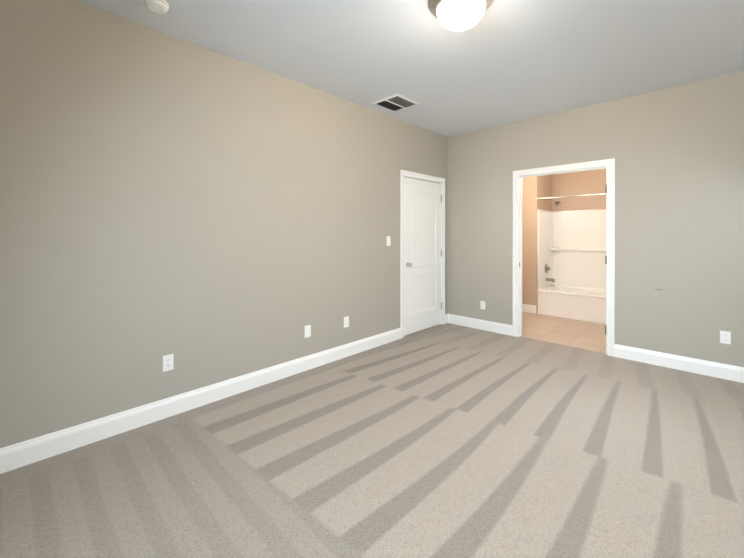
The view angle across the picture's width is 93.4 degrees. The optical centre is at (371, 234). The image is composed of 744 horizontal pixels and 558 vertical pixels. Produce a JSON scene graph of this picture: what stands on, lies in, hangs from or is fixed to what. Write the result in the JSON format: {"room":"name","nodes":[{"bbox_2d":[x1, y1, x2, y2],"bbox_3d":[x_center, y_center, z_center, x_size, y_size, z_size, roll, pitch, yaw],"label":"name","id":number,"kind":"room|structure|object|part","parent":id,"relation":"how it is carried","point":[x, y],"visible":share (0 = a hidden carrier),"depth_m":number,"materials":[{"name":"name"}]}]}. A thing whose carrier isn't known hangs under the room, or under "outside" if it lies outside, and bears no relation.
{"room":"empty bedroom","nodes":[
{"label":"empty bedroom","id":0,"kind":"room"},
{"bbox_2d":[0,0,446,447],"bbox_3d":[-0.738,-0.069,3.348,0.120,2.740,5.440,0,0,44],"label":"wall","id":1,"kind":"structure","parent":0,"point":[205,216],"depth_m":2.51,"materials":[{"name":"grey paint"}]},
{"bbox_2d":[163,354,173,371],"bbox_3d":[-1.461,0.919,2.512,0.008,0.114,0.070,0,0,44],"label":"electrical outlet","id":2,"kind":"object","parent":1,"relation":"attached to","point":[168,362],"visible":1,"depth_m":2.51,"materials":[{"name":"white plastic"}]},
{"bbox_2d":[0,328,400,473],"bbox_3d":[-1.074,1.235,2.919,0.030,0.134,4.110,0,0,44],"label":"baseboard","id":3,"kind":"structure","parent":1,"relation":"attached to","point":[21,454],"depth_m":2.48,"materials":[{"name":"white wood"}]},
{"bbox_2d":[305,325,310,337],"bbox_3d":[-0.617,0.931,3.379,0.014,0.114,0.070,0,0,44],"label":"electrical outlet","id":4,"kind":"object","parent":1,"relation":"attached to","point":[307,330],"visible":1,"depth_m":3.38,"materials":[{"name":"white plastic"}]},
{"bbox_2d":[344,316,348,327],"bbox_3d":[-0.273,0.930,3.739,0.008,0.114,0.070,0,0,44],"label":"electrical outlet","id":5,"kind":"object","parent":1,"relation":"attached to","point":[346,321],"visible":1,"depth_m":3.74,"materials":[{"name":"white plastic"}]},
{"bbox_2d":[387,236,390,245],"bbox_3d":[0.204,0.075,4.223,0.017,0.114,0.070,0,0,44],"label":"light switch","id":6,"kind":"object","parent":1,"relation":"attached to","point":[388,240],"visible":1,"depth_m":4.22,"materials":[{"name":"white plastic"}]},
{"bbox_2d":[400,170,444,338],"bbox_3d":[0.667,0.239,4.787,0.139,2.115,1.000,0,0,44],"label":"door frame","id":7,"kind":"structure","parent":1,"relation":"attached to","point":[403,173],"depth_m":4.56,"materials":[{"name":"white wood"}]},
{"bbox_2d":[404,177,441,335],"bbox_3d":[0.717,0.276,4.747,0.103,2.018,0.855,0,0,44],"label":"door","id":8,"kind":"structure","parent":1,"relation":"in","point":[422,257],"depth_m":4.74,"materials":[{"name":"white wood"}]},
{"bbox_2d":[0,323,743,557],"bbox_3d":[0.538,1.335,2.068,3.740,0.060,5.370,0,0,44],"label":"floor carpet","id":9,"kind":"object","parent":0,"point":[448,440],"visible":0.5,"depth_m":1.95,"materials":[{"name":"beige carpet"}]},
{"bbox_2d":[76,0,743,136],"bbox_3d":[0.563,-1.485,2.085,3.740,0.100,5.440,0,0,44],"label":"ceiling","id":10,"kind":"structure","parent":0,"point":[500,62],"depth_m":2.69,"materials":[{"name":"white paint"}]},
{"bbox_2d":[144,0,168,13],"bbox_3d":[-1.334,-1.415,2.168,0.134,0.039,0.134,0,0,44],"label":"smoke detector","id":11,"kind":"object","parent":10,"relation":"attached to","point":[159,6],"visible":1,"depth_m":2.15,"materials":[{"name":"white plastic"}]},
{"bbox_2d":[371,94,419,111],"bbox_3d":[0.261,-1.435,3.840,0.375,0.009,0.380,0,0,44],"label":"ceiling vent","id":12,"kind":"object","parent":10,"relation":"in","point":[396,102],"visible":1,"depth_m":3.82,"materials":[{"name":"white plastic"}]},
{"bbox_2d":[428,0,493,31],"bbox_3d":[0.541,-1.338,2.135,0.396,0.194,0.396,0,0,44],"label":"ceiling light","id":13,"kind":"object","parent":10,"relation":"attached to","point":[457,15],"visible":1,"depth_m":2.08,"materials":[{"name":"white glass"}]},
{"bbox_2d":[522,175,551,305],"bbox_3d":[2.692,-0.077,6.264,0.750,2.740,0.760,0,0,44],"label":"wall","id":14,"kind":"structure","parent":0,"point":[534,187],"depth_m":5.82,"materials":[{"name":"beige paint"}]},
{"bbox_2d":[522,304,536,313],"bbox_3d":[2.432,1.226,5.990,0.733,0.134,0.030,0,0,44],"label":"baseboard","id":15,"kind":"structure","parent":14,"relation":"attached to","point":[526,308],"depth_m":5.79,"materials":[{"name":"white"}]},
{"bbox_2d":[522,312,605,352],"bbox_3d":[2.775,1.328,5.262,2.510,0.056,2.330,0,0,44],"label":"floor","id":16,"kind":"structure","parent":0,"point":[576,333],"depth_m":4.71,"materials":[{"name":"tile"}]},
{"bbox_2d":[537,193,605,323],"bbox_3d":[3.506,0.330,5.475,1.518,1.929,0.757,0,0,44],"label":"bathtub","id":17,"kind":"object","parent":16,"relation":"on","point":[571,266],"visible":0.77,"depth_m":5.85,"materials":[{"name":"white plastic"}]},
{"bbox_3d":[3.263,-0.594,5.221,1.518,0.059,0.060,0,0,44],"label":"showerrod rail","id":18,"kind":"part","parent":17,"relation":"part of","materials":[{"name":"silver metal"}]},
{"bbox_2d":[552,169,605,210],"bbox_3d":[3.543,-0.077,6.051,2.510,2.740,0.120,0,0,44],"label":"wall","id":19,"kind":"structure","parent":0,"point":[581,183],"depth_m":5.97,"materials":[{"name":"beige paint"}]},
{"bbox_2d":[447,71,743,366],"bbox_3d":[2.456,-0.071,3.958,3.620,2.740,0.120,0,0,44],"label":"wall","id":20,"kind":"structure","parent":0,"point":[676,153],"depth_m":3.54,"materials":[{"name":"grey paint"}]},
{"bbox_2d":[445,313,511,335],"bbox_3d":[1.456,1.230,4.834,0.970,0.134,0.030,0,0,44],"label":"baseboard","id":21,"kind":"structure","parent":20,"relation":"attached to","point":[501,328],"depth_m":4.81,"materials":[{"name":"white wood"}]},
{"bbox_2d":[480,301,484,309],"bbox_3d":[1.513,0.962,4.785,0.070,0.114,0.008,0,0,44],"label":"electrical outlet","id":22,"kind":"object","parent":20,"relation":"attached to","point":[482,304],"visible":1,"depth_m":4.78,"materials":[{"name":"white plastic"}]},
{"bbox_2d":[512,158,614,356],"bbox_3d":[2.244,0.241,4.164,1.090,2.115,0.157,0,0,44],"label":"door frame","id":23,"kind":"structure","parent":20,"relation":"attached to","point":[609,164],"depth_m":4.01,"materials":[{"name":"white wood"}]},
{"bbox_2d":[614,344,743,382],"bbox_3d":[3.094,1.234,3.250,1.405,0.134,0.015,0,0,44],"label":"baseboard","id":24,"kind":"structure","parent":20,"relation":"attached to","point":[703,367],"depth_m":3.36,"materials":[{"name":"white wood"}]},
{"bbox_2d":[720,330,730,344],"bbox_3d":[3.190,0.927,3.162,0.070,0.114,0.008,0,0,44],"label":"electrical outlet","id":25,"kind":"object","parent":20,"relation":"attached to","point":[725,337],"visible":1,"depth_m":3.16,"materials":[{"name":"white plastic"}]}
]}

